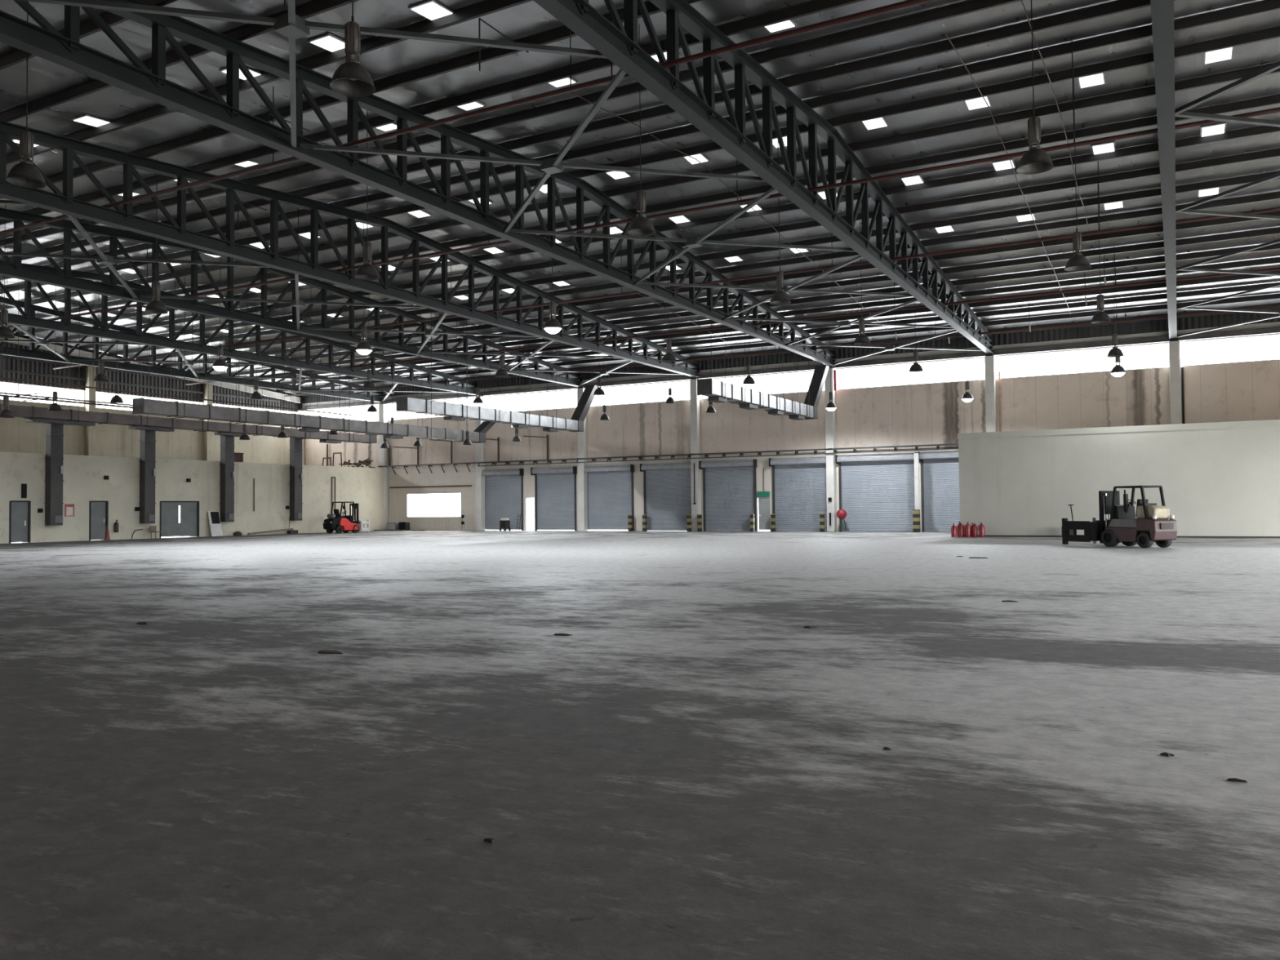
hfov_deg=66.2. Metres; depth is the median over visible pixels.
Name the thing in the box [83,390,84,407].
wall
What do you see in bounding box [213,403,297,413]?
window
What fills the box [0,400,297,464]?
wall
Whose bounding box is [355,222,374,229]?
skylight
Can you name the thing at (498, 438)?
pipe
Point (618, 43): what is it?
roof truss
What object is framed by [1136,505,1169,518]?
hood
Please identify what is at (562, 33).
purlin
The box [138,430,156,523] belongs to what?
duct
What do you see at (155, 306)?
lamp
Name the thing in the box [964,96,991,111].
skylight
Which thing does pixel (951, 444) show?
rail
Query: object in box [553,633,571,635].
scrap
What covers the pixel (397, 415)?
window
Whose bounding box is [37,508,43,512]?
wall box
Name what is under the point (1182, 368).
downpipe
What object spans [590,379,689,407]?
window
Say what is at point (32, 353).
roof truss
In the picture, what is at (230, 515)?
grille
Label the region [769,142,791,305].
lamp
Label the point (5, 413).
lamp
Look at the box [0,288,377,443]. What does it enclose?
duct
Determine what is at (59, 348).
rafter
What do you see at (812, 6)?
purlin
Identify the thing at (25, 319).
roof truss
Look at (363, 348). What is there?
lamp
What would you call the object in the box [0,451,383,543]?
wall
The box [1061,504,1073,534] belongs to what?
truck
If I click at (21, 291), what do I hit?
skylight
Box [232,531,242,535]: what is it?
heap
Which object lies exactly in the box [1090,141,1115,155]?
skylight
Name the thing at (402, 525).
box
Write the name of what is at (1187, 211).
brace
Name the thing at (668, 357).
lamp
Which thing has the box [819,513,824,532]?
guard
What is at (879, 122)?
skylight
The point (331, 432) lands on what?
lamp
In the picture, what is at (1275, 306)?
pipe
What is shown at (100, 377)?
lamp
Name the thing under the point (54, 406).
lamp
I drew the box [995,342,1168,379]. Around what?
window
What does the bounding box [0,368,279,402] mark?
wall rail
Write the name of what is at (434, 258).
skylight
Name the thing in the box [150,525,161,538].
chair
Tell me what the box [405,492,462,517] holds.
window
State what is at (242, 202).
conduit
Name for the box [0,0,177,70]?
purlin
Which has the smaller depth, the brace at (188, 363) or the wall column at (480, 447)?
the brace at (188, 363)
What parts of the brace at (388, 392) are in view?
brace rod, gusset plate, brace rod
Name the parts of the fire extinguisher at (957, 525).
tank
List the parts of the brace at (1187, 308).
brace rod, brace rod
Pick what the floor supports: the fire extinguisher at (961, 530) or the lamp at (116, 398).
the fire extinguisher at (961, 530)
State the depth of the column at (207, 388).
76.50 m
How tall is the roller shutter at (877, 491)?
4.820 m
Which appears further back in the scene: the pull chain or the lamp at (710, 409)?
the pull chain
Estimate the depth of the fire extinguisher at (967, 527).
48.93 m
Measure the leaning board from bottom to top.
1.682 m
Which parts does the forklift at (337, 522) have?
gas tank, backrest, guard post, panel, guard post, clamp arm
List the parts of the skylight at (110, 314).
pane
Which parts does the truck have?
handle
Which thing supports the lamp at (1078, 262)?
hanging from the ceiling
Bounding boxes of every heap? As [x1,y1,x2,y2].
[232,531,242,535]
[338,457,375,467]
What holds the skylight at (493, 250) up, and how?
attached to the ceiling
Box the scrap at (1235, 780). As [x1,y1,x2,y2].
[1226,777,1246,782]
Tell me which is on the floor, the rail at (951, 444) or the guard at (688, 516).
the guard at (688, 516)
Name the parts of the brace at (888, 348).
brace rod, gusset plate, brace rod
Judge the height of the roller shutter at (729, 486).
4.740 m
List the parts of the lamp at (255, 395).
lamp shade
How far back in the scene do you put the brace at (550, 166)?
25.43 m
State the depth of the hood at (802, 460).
62.99 m
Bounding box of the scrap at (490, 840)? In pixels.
[483,838,493,842]
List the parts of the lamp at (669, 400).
lamp shade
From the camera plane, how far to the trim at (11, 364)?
70.77 m
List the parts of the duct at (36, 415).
hanger rod, hanger rod, hanger rod, hanger rod, hanger rod, hanger rod, hanger rod, hanger rod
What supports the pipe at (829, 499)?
attached to the wall column at (830, 429)
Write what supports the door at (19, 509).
in the wall at (83, 482)
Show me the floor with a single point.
(695, 770)
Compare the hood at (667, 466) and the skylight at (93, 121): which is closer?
the skylight at (93, 121)
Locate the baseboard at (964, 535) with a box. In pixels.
[964,534,1279,537]
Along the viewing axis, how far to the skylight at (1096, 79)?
28.43 m
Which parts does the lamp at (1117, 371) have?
cord, lamp shade, bulb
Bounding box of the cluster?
[461,508,466,530]
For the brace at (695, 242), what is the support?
attached to the roof truss at (618, 43)
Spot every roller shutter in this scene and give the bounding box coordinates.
[481,468,524,530]
[530,466,577,530]
[584,464,634,531]
[640,462,691,530]
[699,458,756,531]
[768,456,826,531]
[835,452,917,531]
[917,450,959,532]
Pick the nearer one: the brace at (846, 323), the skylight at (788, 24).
the skylight at (788, 24)
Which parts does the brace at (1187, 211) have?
brace rod, brace rod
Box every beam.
[247,528,293,534]
[303,326,1279,409]
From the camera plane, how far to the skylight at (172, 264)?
48.31 m
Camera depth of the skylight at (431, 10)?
22.18 m
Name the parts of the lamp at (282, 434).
lamp shade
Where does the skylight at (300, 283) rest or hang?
attached to the ceiling
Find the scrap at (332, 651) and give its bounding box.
[317,649,342,653]
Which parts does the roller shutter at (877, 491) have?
guide rail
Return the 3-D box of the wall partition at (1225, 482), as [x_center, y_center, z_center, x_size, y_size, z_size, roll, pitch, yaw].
[26.831,0.151,48.907,19.600,5.180,8.350,-1,-2,29]
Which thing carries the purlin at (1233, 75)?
attached to the ceiling
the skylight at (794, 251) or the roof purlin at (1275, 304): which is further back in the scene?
the roof purlin at (1275, 304)
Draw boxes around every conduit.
[237,201,266,227]
[253,478,254,511]
[267,112,310,152]
[331,476,335,509]
[478,17,528,71]
[610,19,613,75]
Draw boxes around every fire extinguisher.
[114,520,118,532]
[951,523,956,537]
[956,521,960,537]
[958,522,964,537]
[964,521,970,537]
[971,523,977,537]
[977,522,984,537]
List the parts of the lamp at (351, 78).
lamp shade, cord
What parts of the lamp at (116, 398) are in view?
lamp shade, cord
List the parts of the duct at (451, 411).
hanger rod, hanger rod, hanger rod, hanger rod, hanger rod, hanger rod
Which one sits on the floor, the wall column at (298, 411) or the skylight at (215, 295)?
the wall column at (298, 411)
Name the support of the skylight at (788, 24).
attached to the ceiling
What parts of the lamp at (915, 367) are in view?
cord, lamp shade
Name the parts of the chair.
backrest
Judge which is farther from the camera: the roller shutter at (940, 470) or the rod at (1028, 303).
the roller shutter at (940, 470)
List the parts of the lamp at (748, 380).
lamp shade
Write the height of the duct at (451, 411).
6.256 m
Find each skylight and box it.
[11,138,38,146]
[13,289,33,294]
[71,114,111,127]
[100,311,116,316]
[118,191,141,195]
[121,267,142,274]
[164,262,182,266]
[185,333,199,337]
[203,253,221,257]
[205,293,225,297]
[218,66,262,79]
[219,328,228,333]
[234,160,260,167]
[244,286,260,293]
[249,241,270,248]
[286,280,306,285]
[298,231,321,239]
[306,33,344,52]
[327,313,343,317]
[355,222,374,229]
[375,123,396,131]
[377,263,395,271]
[407,209,431,217]
[408,0,453,20]
[428,255,449,262]
[453,294,468,299]
[457,101,485,111]
[467,198,493,204]
[482,246,503,253]
[502,288,515,293]
[533,184,559,193]
[545,237,562,243]
[548,77,577,88]
[552,280,571,286]
[600,225,623,234]
[605,171,631,179]
[651,52,681,62]
[665,264,682,271]
[667,213,691,223]
[683,153,710,164]
[724,256,743,262]
[738,203,762,212]
[763,19,797,33]
[772,136,786,148]
[789,248,809,253]
[817,190,837,199]
[861,116,888,130]
[899,173,924,185]
[933,225,955,233]
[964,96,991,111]
[991,158,1016,170]
[1015,213,1036,222]
[1077,72,1106,88]
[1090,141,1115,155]
[1102,200,1124,210]
[1197,187,1220,197]
[1200,122,1226,137]
[1203,46,1234,64]
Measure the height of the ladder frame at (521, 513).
1.308 m
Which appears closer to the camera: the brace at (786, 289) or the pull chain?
the brace at (786, 289)
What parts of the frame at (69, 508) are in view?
panel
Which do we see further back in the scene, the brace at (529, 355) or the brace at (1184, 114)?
the brace at (529, 355)
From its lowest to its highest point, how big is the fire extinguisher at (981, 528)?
0.730 m
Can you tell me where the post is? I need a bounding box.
[913,453,919,509]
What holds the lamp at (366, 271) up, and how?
hanging from the ceiling
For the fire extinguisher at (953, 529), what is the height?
0.700 m
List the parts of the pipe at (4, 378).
hanger rod, hanger rod, hanger rod, hanger rod, hanger rod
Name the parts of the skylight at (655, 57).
pane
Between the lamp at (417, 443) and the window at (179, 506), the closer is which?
the window at (179, 506)
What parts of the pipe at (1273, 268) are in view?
hanger rod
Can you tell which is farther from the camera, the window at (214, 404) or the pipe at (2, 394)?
the window at (214, 404)
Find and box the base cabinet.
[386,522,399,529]
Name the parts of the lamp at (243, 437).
lamp shade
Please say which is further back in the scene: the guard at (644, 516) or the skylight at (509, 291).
the guard at (644, 516)
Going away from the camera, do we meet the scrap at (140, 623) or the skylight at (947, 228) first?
the scrap at (140, 623)
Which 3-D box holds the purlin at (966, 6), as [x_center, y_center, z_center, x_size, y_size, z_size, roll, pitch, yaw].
[-13.395,-10.595,34.666,76.100,0.240,0.175,-1,-2,29]
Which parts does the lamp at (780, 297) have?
cord, lamp shade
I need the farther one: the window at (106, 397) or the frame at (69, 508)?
the window at (106, 397)
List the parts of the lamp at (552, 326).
cord, lamp shade, bulb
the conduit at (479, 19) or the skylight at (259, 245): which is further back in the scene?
the skylight at (259, 245)
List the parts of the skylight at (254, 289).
pane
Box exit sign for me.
[757,467,769,497]
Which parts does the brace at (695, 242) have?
brace rod, gusset plate, brace rod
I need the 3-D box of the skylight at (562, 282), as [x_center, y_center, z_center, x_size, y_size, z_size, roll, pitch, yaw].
[-4.044,-10.001,49.836,0.720,0.112,0.920,-1,-2,29]
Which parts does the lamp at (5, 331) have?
cord, lamp shade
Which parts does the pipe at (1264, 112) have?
hanger rod, hanger rod, hanger rod, hanger rod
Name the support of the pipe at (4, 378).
hanging from the ceiling
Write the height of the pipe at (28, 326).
5.456 m
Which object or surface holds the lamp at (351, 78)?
hanging from the ceiling
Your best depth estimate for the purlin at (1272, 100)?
34.56 m
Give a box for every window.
[0,381,84,407]
[95,391,201,411]
[161,506,186,537]
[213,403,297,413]
[304,404,378,422]
[387,396,475,421]
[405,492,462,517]
[484,388,577,412]
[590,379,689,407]
[700,369,824,399]
[835,356,985,390]
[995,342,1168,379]
[1179,333,1279,366]
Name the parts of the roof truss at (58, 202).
web post, web post, web post, web post, web post, web post, web post, web post, web post, web post, web post, web post, web post, web post, web post, web post, web post, web post, web post, web post, web post, web post, gusset plate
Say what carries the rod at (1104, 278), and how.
hanging from the ceiling
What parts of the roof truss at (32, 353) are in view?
web post, web post, web post, web post, web post, web post, web post, web post, web post, web post, web post, web post, web post, gusset plate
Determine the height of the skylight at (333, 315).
0.112 m
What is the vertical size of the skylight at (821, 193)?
0.112 m
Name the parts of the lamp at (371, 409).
lamp shade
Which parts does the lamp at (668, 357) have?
cord, lamp shade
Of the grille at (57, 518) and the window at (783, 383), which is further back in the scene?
the window at (783, 383)
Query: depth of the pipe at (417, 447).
78.57 m
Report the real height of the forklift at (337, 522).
2.273 m
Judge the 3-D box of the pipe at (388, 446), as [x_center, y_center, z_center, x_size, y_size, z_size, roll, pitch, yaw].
[-20.423,-1.978,80.068,0.129,1.650,0.129,1,-2,-39]
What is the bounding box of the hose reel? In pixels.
[836,509,846,532]
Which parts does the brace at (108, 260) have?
brace rod, gusset plate, brace rod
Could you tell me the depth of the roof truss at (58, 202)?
36.28 m
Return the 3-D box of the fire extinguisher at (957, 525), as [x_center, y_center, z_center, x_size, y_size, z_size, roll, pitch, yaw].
[16.140,2.487,49.630,0.268,0.760,0.260,-2,-2,35]
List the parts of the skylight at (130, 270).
pane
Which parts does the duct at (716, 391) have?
hanger rod, hanger rod, hanger rod, hanger rod, hanger rod, hanger rod, hanger rod, hanger rod, hanger rod, hanger rod, hanger rod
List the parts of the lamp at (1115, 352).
cord, lamp shade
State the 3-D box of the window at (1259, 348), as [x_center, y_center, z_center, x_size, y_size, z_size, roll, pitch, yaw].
[33.370,-6.917,50.975,9.400,1.400,0.130,-1,-2,29]
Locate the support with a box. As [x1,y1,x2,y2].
[287,517,297,533]
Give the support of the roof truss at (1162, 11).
on the wall column at (1174, 344)
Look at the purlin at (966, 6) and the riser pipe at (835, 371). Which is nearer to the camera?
the purlin at (966, 6)
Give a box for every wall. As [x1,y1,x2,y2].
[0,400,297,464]
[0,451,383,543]
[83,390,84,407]
[304,360,1279,532]
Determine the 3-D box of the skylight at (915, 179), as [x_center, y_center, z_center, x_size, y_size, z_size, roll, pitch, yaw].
[9.987,-10.946,35.953,0.720,0.112,0.920,-1,-2,29]
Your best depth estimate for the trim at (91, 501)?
58.52 m
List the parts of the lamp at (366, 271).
cord, lamp shade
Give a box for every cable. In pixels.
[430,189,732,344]
[561,86,888,329]
[946,34,1071,314]
[1020,0,1088,230]
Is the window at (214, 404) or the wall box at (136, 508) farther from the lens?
the window at (214, 404)
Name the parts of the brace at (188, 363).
brace rod, brace rod, gusset plate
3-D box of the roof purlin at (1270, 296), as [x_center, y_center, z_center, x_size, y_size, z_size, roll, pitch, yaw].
[2.840,-8.351,64.222,76.100,0.240,0.175,-1,-2,29]
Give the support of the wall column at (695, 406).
on the floor
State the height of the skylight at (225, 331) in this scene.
0.112 m
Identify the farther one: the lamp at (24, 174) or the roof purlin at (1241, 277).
the roof purlin at (1241, 277)
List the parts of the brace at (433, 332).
brace rod, gusset plate, brace rod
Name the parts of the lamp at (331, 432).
lamp shade, cord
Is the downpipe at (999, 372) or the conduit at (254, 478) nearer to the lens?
the downpipe at (999, 372)
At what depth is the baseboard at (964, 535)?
45.00 m
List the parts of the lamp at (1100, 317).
cord, lamp shade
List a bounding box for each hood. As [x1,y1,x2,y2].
[481,468,519,475]
[532,466,573,474]
[584,464,630,472]
[640,462,690,470]
[700,459,753,467]
[769,456,826,465]
[836,453,914,462]
[919,450,958,459]
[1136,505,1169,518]
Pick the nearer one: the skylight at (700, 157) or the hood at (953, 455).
the skylight at (700, 157)
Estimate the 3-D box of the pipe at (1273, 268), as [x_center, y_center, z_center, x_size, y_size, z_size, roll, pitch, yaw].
[-1.127,-8.626,53.967,72.600,1.844,0.120,-1,-2,29]
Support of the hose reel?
on the floor
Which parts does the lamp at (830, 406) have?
lamp shade, bulb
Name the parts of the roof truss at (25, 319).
web post, web post, web post, web post, web post, web post, web post, web post, web post, web post, web post, web post, web post, web post, web post, web post, gusset plate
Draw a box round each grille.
[54,515,62,522]
[148,514,155,520]
[228,513,233,519]
[297,512,302,518]
[1160,522,1173,528]
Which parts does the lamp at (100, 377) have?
lamp shade, cord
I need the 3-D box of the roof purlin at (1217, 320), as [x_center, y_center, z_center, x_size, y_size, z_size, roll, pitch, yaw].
[4.220,-7.827,67.031,76.400,0.711,0.320,-1,-2,29]
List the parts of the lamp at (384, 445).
lamp shade, cord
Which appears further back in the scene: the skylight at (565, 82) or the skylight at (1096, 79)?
the skylight at (1096, 79)
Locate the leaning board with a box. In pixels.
[207,511,222,536]
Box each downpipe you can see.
[998,371,1001,431]
[1181,367,1185,423]
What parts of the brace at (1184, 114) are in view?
brace rod, brace rod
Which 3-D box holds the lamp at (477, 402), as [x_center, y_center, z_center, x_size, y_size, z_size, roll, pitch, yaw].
[-10.056,-6.837,60.882,0.690,4.578,0.690,0,-2,-21]
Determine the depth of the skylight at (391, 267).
47.91 m
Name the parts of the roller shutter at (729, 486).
guide rail, guide rail, plate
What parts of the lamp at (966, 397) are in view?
lamp shade, bulb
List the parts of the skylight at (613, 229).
pane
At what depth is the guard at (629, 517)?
68.80 m
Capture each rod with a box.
[1028,302,1031,332]
[1084,280,1087,305]
[1103,254,1106,285]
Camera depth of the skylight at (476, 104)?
28.48 m
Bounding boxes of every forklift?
[322,502,369,533]
[1062,485,1177,548]
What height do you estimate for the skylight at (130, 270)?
0.112 m
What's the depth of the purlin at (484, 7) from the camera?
24.40 m
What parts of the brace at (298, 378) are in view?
brace rod, gusset plate, brace rod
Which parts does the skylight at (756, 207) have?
frame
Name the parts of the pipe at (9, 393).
hanger rod, hanger rod, hanger rod, hanger rod, hanger rod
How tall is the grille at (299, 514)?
0.400 m
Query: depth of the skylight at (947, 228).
40.78 m
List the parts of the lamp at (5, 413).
cord, lamp shade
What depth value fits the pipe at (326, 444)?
83.39 m
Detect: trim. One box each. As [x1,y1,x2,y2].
[0,333,302,411]
[8,500,31,543]
[88,500,108,540]
[160,501,199,537]
[389,484,471,488]
[957,419,1279,439]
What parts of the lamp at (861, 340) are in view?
cord, lamp shade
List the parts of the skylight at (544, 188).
pane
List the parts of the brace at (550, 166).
brace rod, gusset plate, brace rod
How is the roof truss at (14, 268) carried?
on the wall column at (581, 436)
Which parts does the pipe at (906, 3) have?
hanger rod, hanger rod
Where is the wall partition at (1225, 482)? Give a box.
[958,426,1279,536]
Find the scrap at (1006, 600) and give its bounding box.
[1001,600,1017,602]
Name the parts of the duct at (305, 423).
hanger rod, hanger rod, hanger rod, hanger rod, hanger rod, hanger rod, hanger rod, hanger rod, hanger rod, hanger rod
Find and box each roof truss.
[0,0,835,366]
[0,120,699,377]
[0,208,582,386]
[0,260,479,395]
[0,296,384,402]
[533,0,993,354]
[1150,0,1177,339]
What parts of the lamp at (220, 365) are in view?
bulb, lamp shade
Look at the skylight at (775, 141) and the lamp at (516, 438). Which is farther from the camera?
the lamp at (516, 438)
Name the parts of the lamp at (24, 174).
lamp shade, cord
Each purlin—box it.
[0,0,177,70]
[0,0,359,122]
[0,0,702,199]
[0,0,865,225]
[0,0,1022,247]
[0,0,1174,261]
[0,0,1279,280]
[0,26,1279,293]
[0,62,1279,311]
[0,93,1279,325]
[6,0,533,164]
[15,125,1279,336]
[47,147,1279,341]
[79,170,1279,349]
[108,191,1279,355]
[135,210,1279,359]
[162,226,1279,367]
[186,242,1279,372]
[216,256,1279,375]
[248,270,1279,380]
[258,281,1279,387]
[275,293,1279,391]
[296,303,1279,396]
[302,308,1279,403]
[302,321,1279,409]
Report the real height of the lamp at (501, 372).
5.108 m
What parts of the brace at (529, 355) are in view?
brace rod, gusset plate, brace rod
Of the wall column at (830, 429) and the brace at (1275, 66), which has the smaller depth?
the brace at (1275, 66)
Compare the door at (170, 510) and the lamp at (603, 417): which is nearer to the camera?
the door at (170, 510)
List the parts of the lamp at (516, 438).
lamp shade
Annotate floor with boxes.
[0,530,1279,959]
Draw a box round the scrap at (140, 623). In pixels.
[136,622,151,624]
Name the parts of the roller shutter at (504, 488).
plate, guide rail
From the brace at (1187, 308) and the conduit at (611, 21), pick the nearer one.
the conduit at (611, 21)
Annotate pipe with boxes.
[0,0,933,235]
[0,290,250,408]
[0,300,351,415]
[0,312,339,417]
[0,326,293,413]
[7,37,1279,328]
[53,160,1279,368]
[186,244,1279,385]
[284,305,1279,396]
[326,444,328,466]
[388,445,390,465]
[393,446,418,464]
[429,439,452,462]
[485,437,499,461]
[523,434,548,459]
[828,497,831,525]
[833,369,837,391]
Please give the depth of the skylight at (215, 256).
46.85 m
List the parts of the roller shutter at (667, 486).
guide rail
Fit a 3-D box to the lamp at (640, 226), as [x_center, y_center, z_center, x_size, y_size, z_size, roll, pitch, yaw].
[0.005,-8.406,23.483,0.690,5.033,0.690,-1,-2,16]
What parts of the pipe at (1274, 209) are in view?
hanger rod, hanger rod, hanger rod, hanger rod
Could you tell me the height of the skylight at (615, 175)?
0.112 m
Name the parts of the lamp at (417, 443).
lamp shade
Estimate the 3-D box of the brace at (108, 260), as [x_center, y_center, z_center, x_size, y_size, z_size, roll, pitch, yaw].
[-18.922,-7.808,34.855,9.281,0.240,8.508,-1,-2,29]
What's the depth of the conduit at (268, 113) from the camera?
27.63 m
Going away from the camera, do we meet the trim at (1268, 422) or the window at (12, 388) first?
the trim at (1268, 422)
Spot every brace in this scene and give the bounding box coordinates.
[0,200,30,205]
[0,214,269,298]
[0,324,146,361]
[18,0,607,149]
[71,349,275,377]
[139,274,426,330]
[200,368,376,391]
[300,68,765,233]
[302,312,537,354]
[302,382,456,401]
[419,340,619,371]
[508,187,854,285]
[511,360,682,385]
[639,255,912,320]
[727,298,953,346]
[786,329,982,364]
[1174,61,1279,115]
[1174,111,1279,213]
[1176,208,1279,271]
[1176,266,1279,309]
[1176,306,1279,337]
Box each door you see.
[11,502,27,542]
[90,502,106,540]
[161,502,178,537]
[178,502,197,536]
[524,497,530,530]
[758,497,770,529]
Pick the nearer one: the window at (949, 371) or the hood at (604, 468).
the window at (949, 371)
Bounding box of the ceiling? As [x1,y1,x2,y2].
[0,0,1279,394]
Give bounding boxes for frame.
[64,503,74,516]
[322,457,331,466]
[332,452,342,466]
[516,513,521,529]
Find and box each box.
[21,484,26,497]
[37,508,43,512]
[134,506,139,511]
[186,478,191,482]
[398,521,409,530]
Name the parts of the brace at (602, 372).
brace rod, gusset plate, brace rod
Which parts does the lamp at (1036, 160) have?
cord, lamp shade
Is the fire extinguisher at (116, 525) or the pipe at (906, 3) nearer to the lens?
the pipe at (906, 3)
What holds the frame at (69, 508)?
attached to the wall at (83, 482)
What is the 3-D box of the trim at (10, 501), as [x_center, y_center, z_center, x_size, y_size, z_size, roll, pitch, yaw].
[-34.614,2.331,54.753,0.220,2.360,1.150,-1,-2,29]
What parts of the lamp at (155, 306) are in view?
lamp shade, cord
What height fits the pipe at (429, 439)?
1.985 m
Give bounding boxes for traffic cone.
[102,525,112,540]
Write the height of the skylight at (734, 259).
0.112 m
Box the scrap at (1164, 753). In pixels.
[1160,751,1173,756]
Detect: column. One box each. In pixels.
[84,365,96,455]
[203,383,213,461]
[296,410,304,465]
[378,402,387,529]
[475,395,484,530]
[577,386,587,531]
[689,377,701,531]
[824,366,836,531]
[984,353,996,432]
[1168,338,1182,424]
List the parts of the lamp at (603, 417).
lamp shade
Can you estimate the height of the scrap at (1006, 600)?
0.022 m
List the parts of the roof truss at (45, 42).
web post, web post, web post, web post, web post, web post, web post, web post, web post, web post, web post, web post, web post, web post, web post, web post, web post, web post, web post, web post, web post, web post, web post, web post, gusset plate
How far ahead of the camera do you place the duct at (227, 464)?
66.14 m
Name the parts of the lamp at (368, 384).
lamp shade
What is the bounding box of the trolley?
[499,515,511,531]
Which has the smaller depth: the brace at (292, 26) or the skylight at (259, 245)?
the brace at (292, 26)
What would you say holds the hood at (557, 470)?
attached to the roller shutter at (555, 488)
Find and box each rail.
[0,355,275,391]
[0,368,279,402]
[377,443,958,474]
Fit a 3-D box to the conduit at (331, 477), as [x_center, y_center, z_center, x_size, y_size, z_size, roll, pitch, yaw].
[-23.391,1.265,75.015,0.080,3.035,0.390,-1,-2,29]
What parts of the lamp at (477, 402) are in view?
bulb, lamp shade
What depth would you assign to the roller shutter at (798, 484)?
63.38 m
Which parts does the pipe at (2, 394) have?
hanger rod, hanger rod, hanger rod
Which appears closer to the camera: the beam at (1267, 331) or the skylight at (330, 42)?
the skylight at (330, 42)
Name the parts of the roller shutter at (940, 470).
guide rail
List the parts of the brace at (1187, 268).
brace rod, brace rod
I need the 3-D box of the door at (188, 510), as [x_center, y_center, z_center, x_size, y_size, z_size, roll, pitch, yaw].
[-29.496,2.565,64.102,0.050,2.230,1.370,-1,-2,29]
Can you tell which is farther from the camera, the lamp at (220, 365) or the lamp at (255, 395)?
the lamp at (255, 395)
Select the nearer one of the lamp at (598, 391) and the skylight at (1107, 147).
the skylight at (1107, 147)
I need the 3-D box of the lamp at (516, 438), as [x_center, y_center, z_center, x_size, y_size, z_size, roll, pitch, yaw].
[-8.483,-5.559,67.507,0.656,5.794,0.656,1,-2,-35]
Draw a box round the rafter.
[0,336,300,403]
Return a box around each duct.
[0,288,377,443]
[44,423,64,525]
[132,279,494,443]
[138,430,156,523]
[219,435,235,521]
[288,437,302,520]
[395,307,599,431]
[697,298,829,420]
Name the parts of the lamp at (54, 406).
lamp shade, cord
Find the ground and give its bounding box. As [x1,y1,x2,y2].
[484,522,769,531]
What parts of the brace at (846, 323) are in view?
brace rod, gusset plate, brace rod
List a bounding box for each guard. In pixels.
[627,515,632,531]
[642,514,647,531]
[686,514,691,531]
[697,514,702,531]
[750,514,755,531]
[770,513,775,531]
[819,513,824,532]
[912,509,920,532]
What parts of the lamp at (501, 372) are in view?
lamp shade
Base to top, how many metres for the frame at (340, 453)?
1.307 m
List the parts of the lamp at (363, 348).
lamp shade, cord, bulb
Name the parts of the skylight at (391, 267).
pane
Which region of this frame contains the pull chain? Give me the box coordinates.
[693,462,696,504]
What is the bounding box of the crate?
[234,452,244,462]
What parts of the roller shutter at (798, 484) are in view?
guide rail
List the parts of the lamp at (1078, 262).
cord, lamp shade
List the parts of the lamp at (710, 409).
lamp shade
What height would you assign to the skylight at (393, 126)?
0.112 m
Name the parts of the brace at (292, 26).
gusset plate, brace rod, brace rod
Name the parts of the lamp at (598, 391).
lamp shade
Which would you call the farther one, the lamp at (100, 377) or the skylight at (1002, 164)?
the lamp at (100, 377)
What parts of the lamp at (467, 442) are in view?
lamp shade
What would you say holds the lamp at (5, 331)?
hanging from the ceiling
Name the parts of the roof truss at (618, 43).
web post, web post, web post, web post, web post, web post, web post, web post, web post, web post, web post, web post, web post, web post, web post, web post, web post, web post, web post, web post, web post, web post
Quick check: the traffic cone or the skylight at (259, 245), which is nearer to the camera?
the skylight at (259, 245)
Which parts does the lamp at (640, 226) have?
cord, lamp shade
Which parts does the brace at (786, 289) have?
brace rod, gusset plate, brace rod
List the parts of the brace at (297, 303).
brace rod, brace rod, gusset plate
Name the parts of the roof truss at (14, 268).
web post, web post, web post, web post, web post, web post, web post, web post, web post, web post, web post, web post, web post, web post, web post, web post, web post, web post, web post, gusset plate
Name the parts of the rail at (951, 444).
rail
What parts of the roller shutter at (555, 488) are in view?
guide rail, guide rail, plate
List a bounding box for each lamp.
[0,204,15,337]
[0,249,14,417]
[5,1,46,188]
[47,286,62,411]
[93,280,108,382]
[110,302,123,403]
[144,159,168,314]
[212,342,228,371]
[239,424,250,439]
[249,379,262,399]
[277,426,287,437]
[328,356,337,435]
[329,0,375,97]
[355,110,380,279]
[355,212,372,355]
[362,367,375,389]
[367,396,377,412]
[380,381,389,448]
[391,413,394,423]
[413,371,422,446]
[462,365,472,444]
[472,379,483,406]
[494,281,508,377]
[511,360,521,441]
[543,257,561,333]
[593,377,605,395]
[600,390,609,420]
[626,24,655,236]
[661,253,676,362]
[665,371,675,403]
[705,337,715,413]
[742,309,755,384]
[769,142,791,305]
[825,331,836,411]
[853,220,871,345]
[908,297,923,372]
[961,359,973,402]
[1016,0,1053,174]
[1064,65,1091,271]
[1090,184,1111,324]
[1106,257,1124,357]
[1110,267,1125,377]
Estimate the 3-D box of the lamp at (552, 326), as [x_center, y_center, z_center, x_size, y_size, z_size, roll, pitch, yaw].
[-3.206,-8.284,35.881,0.690,5.902,0.690,-2,-2,44]
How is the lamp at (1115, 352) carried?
hanging from the ceiling
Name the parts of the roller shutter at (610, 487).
plate, guide rail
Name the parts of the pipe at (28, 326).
hanger rod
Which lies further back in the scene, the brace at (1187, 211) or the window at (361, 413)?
the window at (361, 413)
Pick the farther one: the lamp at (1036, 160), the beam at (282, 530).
the beam at (282, 530)
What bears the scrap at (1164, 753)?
on the floor
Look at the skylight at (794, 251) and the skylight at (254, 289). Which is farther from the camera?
the skylight at (254, 289)
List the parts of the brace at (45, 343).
brace rod, gusset plate, brace rod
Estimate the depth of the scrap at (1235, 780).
5.63 m
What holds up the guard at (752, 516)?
on the floor

